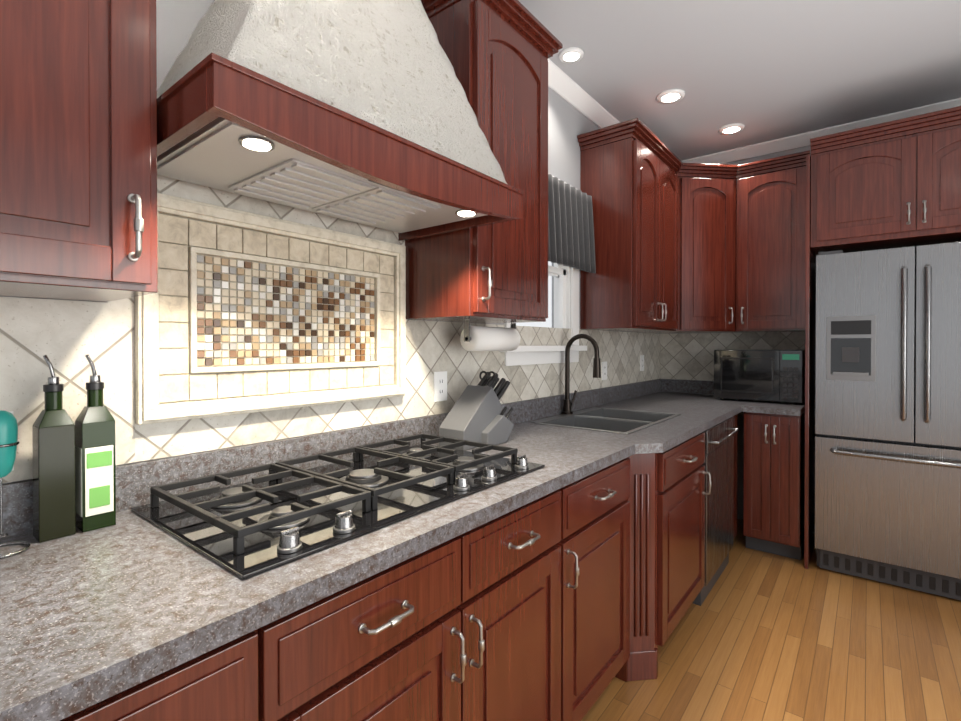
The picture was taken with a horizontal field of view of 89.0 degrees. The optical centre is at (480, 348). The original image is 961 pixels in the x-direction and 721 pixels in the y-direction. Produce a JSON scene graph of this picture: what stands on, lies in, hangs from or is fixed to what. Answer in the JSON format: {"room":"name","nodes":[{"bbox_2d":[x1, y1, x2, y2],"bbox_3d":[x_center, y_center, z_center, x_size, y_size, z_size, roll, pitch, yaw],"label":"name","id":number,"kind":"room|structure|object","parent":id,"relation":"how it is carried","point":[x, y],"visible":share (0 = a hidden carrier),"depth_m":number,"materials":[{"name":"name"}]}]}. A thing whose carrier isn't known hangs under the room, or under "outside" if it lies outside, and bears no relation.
{"room":"kitchen","nodes":[
{"label":"kitchen","id":0,"kind":"room"},
{"bbox_2d":[0,0,656,483],"bbox_3d":[-0.801,-0.083,1.216,0.120,2.710,7.340,0,0,38],"label":"wall","id":1,"kind":"structure","parent":0,"point":[178,22],"depth_m":2.58,"materials":[{"name":"grey paint"}]},
{"bbox_2d":[0,0,157,301],"bbox_3d":[-0.997,-0.657,0.574,0.366,1.114,1.096,0,0,38],"label":"upper cabinet","id":2,"kind":"object","parent":1,"relation":"attached to","point":[78,150],"visible":1,"depth_m":0.79,"materials":[{"name":"brown wood"}]},
{"bbox_2d":[0,175,659,482],"bbox_3d":[-0.261,-0.088,1.796,0.006,0.688,5.520,0,0,38],"label":"backsplash","id":3,"kind":"structure","parent":1,"relation":"attached to","point":[65,336],"depth_m":1.28,"materials":[{"name":"tile"}]},
{"bbox_2d":[135,193,405,424],"bbox_3d":[-0.527,-0.097,1.430,0.031,0.535,0.817,0,0,38],"label":"mosaic panel","id":4,"kind":"object","parent":3,"relation":"attached to","point":[240,312],"visible":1,"depth_m":1.34,"materials":[{"name":"beige tile"}]},
{"bbox_2d":[434,371,446,401],"bbox_3d":[-0.156,0.147,1.918,0.007,0.116,0.072,0,0,38],"label":"electrical outlet","id":5,"kind":"object","parent":3,"relation":"attached to","point":[440,385],"visible":1,"depth_m":1.92,"materials":[{"name":"white plastic"}]},
{"bbox_2d":[602,361,606,379],"bbox_3d":[0.789,0.140,3.109,0.007,0.116,0.072,0,0,38],"label":"electrical outlet","id":6,"kind":"object","parent":3,"relation":"attached to","point":[604,370],"visible":1,"depth_m":3.10,"materials":[{"name":"white plastic"}]},
{"bbox_2d":[640,355,643,370],"bbox_3d":[1.200,0.106,3.625,0.007,0.116,0.072,0,0,38],"label":"electrical outlet","id":7,"kind":"object","parent":3,"relation":"attached to","point":[641,362],"visible":1,"depth_m":3.62,"materials":[{"name":"white plastic"}]},
{"bbox_2d":[157,0,523,241],"bbox_3d":[-0.348,-0.897,1.261,0.523,1.080,0.879,0,0,38],"label":"range hood","id":8,"kind":"object","parent":1,"relation":"attached to","point":[360,111],"visible":0.96,"depth_m":1.06,"materials":[{"name":"paint"}]},
{"bbox_2d":[405,0,562,323],"bbox_3d":[0.015,-0.665,1.849,0.366,1.114,0.574,0,0,38],"label":"upper cabinet","id":9,"kind":"object","parent":1,"relation":"attached to","point":[498,53],"visible":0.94,"depth_m":1.71,"materials":[{"name":"brown wood"}]},
{"bbox_2d":[460,320,520,350],"bbox_3d":[0.044,-0.049,1.943,0.096,0.116,0.310,0,0,38],"label":"paper towel","id":10,"kind":"object","parent":9,"relation":"attached to","point":[477,338],"visible":1,"depth_m":1.87,"materials":[{"name":"white paper"}]},
{"bbox_2d":[499,173,586,365],"bbox_3d":[0.311,-0.417,2.559,0.150,0.990,0.800,0,0,38],"label":"window","id":11,"kind":"structure","parent":1,"relation":"in","point":[566,296],"depth_m":2.75,"materials":[{"name":"white"}]},
{"bbox_2d":[548,58,619,128],"bbox_3d":[-0.764,-1.403,1.101,0.070,0.068,7.220,0,0,38],"label":"crown molding","id":12,"kind":"structure","parent":1,"relation":"attached to","point":[564,86],"depth_m":2.74,"materials":[{"name":"white paint"}]},
{"bbox_2d":[580,137,678,331],"bbox_3d":[0.971,-0.636,3.052,0.366,1.039,0.785,0,0,38],"label":"upper cabinet","id":13,"kind":"object","parent":1,"relation":"attached to","point":[630,186],"visible":1,"depth_m":2.78,"materials":[{"name":"brown wood"}]},
{"bbox_2d":[577,118,810,179],"bbox_3d":[1.329,-1.193,2.960,1.034,0.075,1.188,0,0,38],"label":"crown molding","id":14,"kind":"structure","parent":13,"relation":"on","point":[643,135],"depth_m":3.09,"materials":[{"name":"brown wood"}]},
{"bbox_2d":[639,177,738,333],"bbox_3d":[1.504,-0.639,3.524,0.614,1.039,0.611,0,0,38],"label":"upper cabinet","id":15,"kind":"object","parent":1,"relation":"attached to","point":[707,261],"visible":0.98,"depth_m":3.29,"materials":[{"name":"brown wood"}]},
{"bbox_2d":[518,0,960,160],"bbox_3d":[0.726,-1.480,-0.006,4.020,0.100,7.340,0,0,38],"label":"ceiling","id":16,"kind":"structure","parent":0,"point":[764,70],"depth_m":2.45,"materials":[{"name":"grey paint"}]},
{"bbox_2d":[559,47,583,62],"bbox_3d":[0.446,-1.439,2.400,0.120,0.012,0.120,0,0,38],"label":"recessed light","id":17,"kind":"object","parent":16,"relation":"in","point":[571,55],"visible":1,"depth_m":2.39,"materials":[{"name":"white"}]},
{"bbox_2d":[656,89,684,103],"bbox_3d":[1.087,-1.442,2.798,0.154,0.012,0.154,0,0,38],"label":"recessed light","id":18,"kind":"object","parent":16,"relation":"in","point":[669,96],"visible":0.98,"depth_m":2.78,"materials":[{"name":"white"}]},
{"bbox_2d":[718,123,743,134],"bbox_3d":[1.651,-1.444,3.218,0.154,0.012,0.154,0,0,38],"label":"recessed light","id":19,"kind":"object","parent":16,"relation":"in","point":[733,128],"visible":1,"depth_m":3.21,"materials":[{"name":"white"}]},
{"bbox_2d":[672,145,810,519],"bbox_3d":[3.018,-0.093,2.793,3.900,2.710,0.120,0,0,38],"label":"wall","id":20,"kind":"structure","parent":0,"point":[740,435],"depth_m":3.60,"materials":[{"name":"grey paint"}]},
{"bbox_2d":[660,332,804,380],"bbox_3d":[1.853,0.062,3.638,1.014,0.363,0.006,0,0,38],"label":"backsplash","id":21,"kind":"structure","parent":20,"relation":"attached to","point":[686,356],"depth_m":3.74,"materials":[{"name":"tile"}]},
{"bbox_2d":[736,166,805,331],"bbox_3d":[1.986,-0.637,3.298,0.422,1.039,0.366,0,0,38],"label":"upper cabinet","id":22,"kind":"object","parent":20,"relation":"attached to","point":[770,248],"visible":0.98,"depth_m":3.19,"materials":[{"name":"brown wood"}]},
{"bbox_2d":[682,98,960,163],"bbox_3d":[2.986,-1.413,2.688,3.829,0.068,0.070,0,0,38],"label":"crown molding","id":23,"kind":"structure","parent":20,"relation":"attached to","point":[770,147],"depth_m":3.33,"materials":[{"name":"white paint"}]},
{"bbox_2d":[810,106,960,255],"bbox_3d":[2.421,-0.881,2.740,0.903,0.605,0.696,0,0,38],"label":"upper cabinet","id":24,"kind":"object","parent":20,"relation":"attached to","point":[892,184],"visible":1,"depth_m":2.58,"materials":[{"name":"brown wood"}]},
{"bbox_2d":[581,519,960,720],"bbox_3d":[0.726,1.330,0.013,4.020,0.100,7.340,0,0,38],"label":"floor","id":25,"kind":"structure","parent":0,"point":[757,635],"depth_m":2.02,"materials":[{"name":"brown wood"}]},
{"bbox_2d":[60,602,315,720],"bbox_3d":[-0.940,0.841,0.437,0.629,0.870,1.338,0,0,38],"label":"base cabinet","id":26,"kind":"object","parent":25,"relation":"on","point":[267,673],"depth_m":0.69,"materials":[{"name":"brown wood"}]},
{"bbox_2d":[316,480,579,720],"bbox_3d":[-0.284,0.836,1.264,0.629,0.870,1.029,0,0,38],"label":"base cabinet","id":27,"kind":"object","parent":25,"relation":"on","point":[570,602],"depth_m":1.09,"materials":[{"name":"brown wood"}]},
{"bbox_2d":[580,454,639,720],"bbox_3d":[0.140,0.832,1.797,0.629,0.870,0.598,0,0,38],"label":"base cabinet","id":28,"kind":"object","parent":25,"relation":"on","point":[609,496],"depth_m":1.68,"materials":[{"name":"brown wood"}]},
{"bbox_2d":[640,454,711,678],"bbox_3d":[0.625,0.914,2.344,0.699,0.699,0.641,0,0,38],"label":"base cabinet","id":29,"kind":"object","parent":25,"relation":"on","point":[672,490],"depth_m":1.93,"materials":[{"name":"brown wood"}]},
{"bbox_2d":[644,414,736,538],"bbox_3d":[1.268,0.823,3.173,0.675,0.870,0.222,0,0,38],"label":"base cabinet","id":30,"kind":"object","parent":25,"relation":"on","point":[694,447],"depth_m":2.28,"materials":[{"name":"brown wood"}]},
{"bbox_2d":[0,379,804,720],"bbox_3d":[0.136,0.328,1.483,1.017,0.136,5.519,0,0,38],"label":"countertop","id":31,"kind":"structure","parent":30,"relation":"on","point":[128,599],"depth_m":0.85,"materials":[{"name":"stone"}]},
{"bbox_2d":[0,410,30,558],"bbox_3d":[-0.854,0.236,0.871,0.078,0.252,0.078,0,0,38],"label":"stand","id":32,"kind":"object","parent":31,"relation":"on","point":[9,442],"visible":0.98,"depth_m":0.87,"materials":[{"name":"silver metal"}]},
{"bbox_2d":[32,355,75,542],"bbox_3d":[-0.829,0.187,0.950,0.054,0.351,0.054,0,0,38],"label":"oil bottle","id":33,"kind":"object","parent":31,"relation":"on","point":[53,445],"visible":1,"depth_m":0.94,"materials":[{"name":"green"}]},
{"bbox_2d":[75,354,115,531],"bbox_3d":[-0.788,0.187,1.000,0.056,0.351,0.055,0,0,38],"label":"oil bottle","id":34,"kind":"object","parent":31,"relation":"on","point":[95,483],"visible":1,"depth_m":0.98,"materials":[{"name":"green glass"}]},
{"bbox_2d":[131,433,544,579],"bbox_3d":[-0.292,0.335,1.289,0.520,0.051,0.917,0,0,38],"label":"cooktop","id":35,"kind":"object","parent":31,"relation":"in","point":[283,512],"visible":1,"depth_m":1.10,"materials":[{"name":"black metal"}]},
{"bbox_2d":[439,371,513,449],"bbox_3d":[0.005,0.222,1.863,0.150,0.270,0.317,0,0,38],"label":"knife block","id":36,"kind":"object","parent":31,"relation":"on","point":[475,414],"visible":1,"depth_m":1.81,"materials":[{"name":"grey metal"}]},
{"bbox_2d":[562,334,600,413],"bbox_3d":[0.541,0.136,2.589,0.221,0.432,0.097,0,0,38],"label":"faucet","id":37,"kind":"object","parent":31,"relation":"on","point":[568,403],"visible":0.96,"depth_m":2.61,"materials":[{"name":"brown metal"}]},
{"bbox_2d":[531,407,680,433],"bbox_3d":[0.648,0.444,2.470,0.491,0.190,0.736,0,0,38],"label":"sink","id":38,"kind":"object","parent":31,"relation":"in","point":[619,421],"visible":0.35,"depth_m":2.52,"materials":[{"name":"silver metal"}]},
{"bbox_2d":[714,349,804,403],"bbox_3d":[1.897,0.177,3.309,0.505,0.340,0.379,0,0,38],"label":"microwave","id":39,"kind":"object","parent":31,"relation":"on","point":[770,375],"visible":1,"depth_m":3.14,"materials":[{"name":"black plastic"}]},
{"bbox_2d":[693,416,738,605],"bbox_3d":[1.235,0.828,2.664,0.226,0.867,0.610,0,0,38],"label":"dishwasher","id":40,"kind":"object","parent":25,"relation":"on","point":[718,463],"visible":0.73,"depth_m":2.57,"materials":[{"name":"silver metal"}]},
{"bbox_2d":[743,412,804,559],"bbox_3d":[1.922,0.823,3.160,0.297,0.870,0.676,0,0,38],"label":"base cabinet","id":41,"kind":"object","parent":25,"relation":"on","point":[773,482],"visible":0.98,"depth_m":2.93,"materials":[{"name":"brown wood"}]},
{"bbox_2d":[804,154,816,568],"bbox_3d":[2.070,0.074,3.049,0.019,2.369,0.659,0,0,38],"label":"panel","id":42,"kind":"object","parent":25,"relation":"on","point":[810,372],"visible":0.69,"depth_m":2.81,"materials":[{"name":"brown wood"}]},
{"bbox_2d":[815,242,960,599],"bbox_3d":[2.396,0.353,2.720,0.840,1.793,0.712,0,0,38],"label":"fridge","id":43,"kind":"object","parent":25,"relation":"on","point":[888,427],"visible":1,"depth_m":2.56,"materials":[{"name":"grey metal"}]},
{"bbox_3d":[0.356,-0.837,2.517,0.031,0.020,0.764,0,0,38],"label":"bracket","id":44,"kind":"object","parent":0,"visible":0},
{"bbox_2d":[548,174,595,272],"bbox_3d":[0.403,-0.646,2.487,0.051,0.441,0.794,0,0,38],"label":"window valance","id":45,"kind":"object","parent":44,"relation":"hanging from","point":[571,243],"visible":0.69,"depth_m":2.56,"materials":[{"name":"fabric"}]}
]}

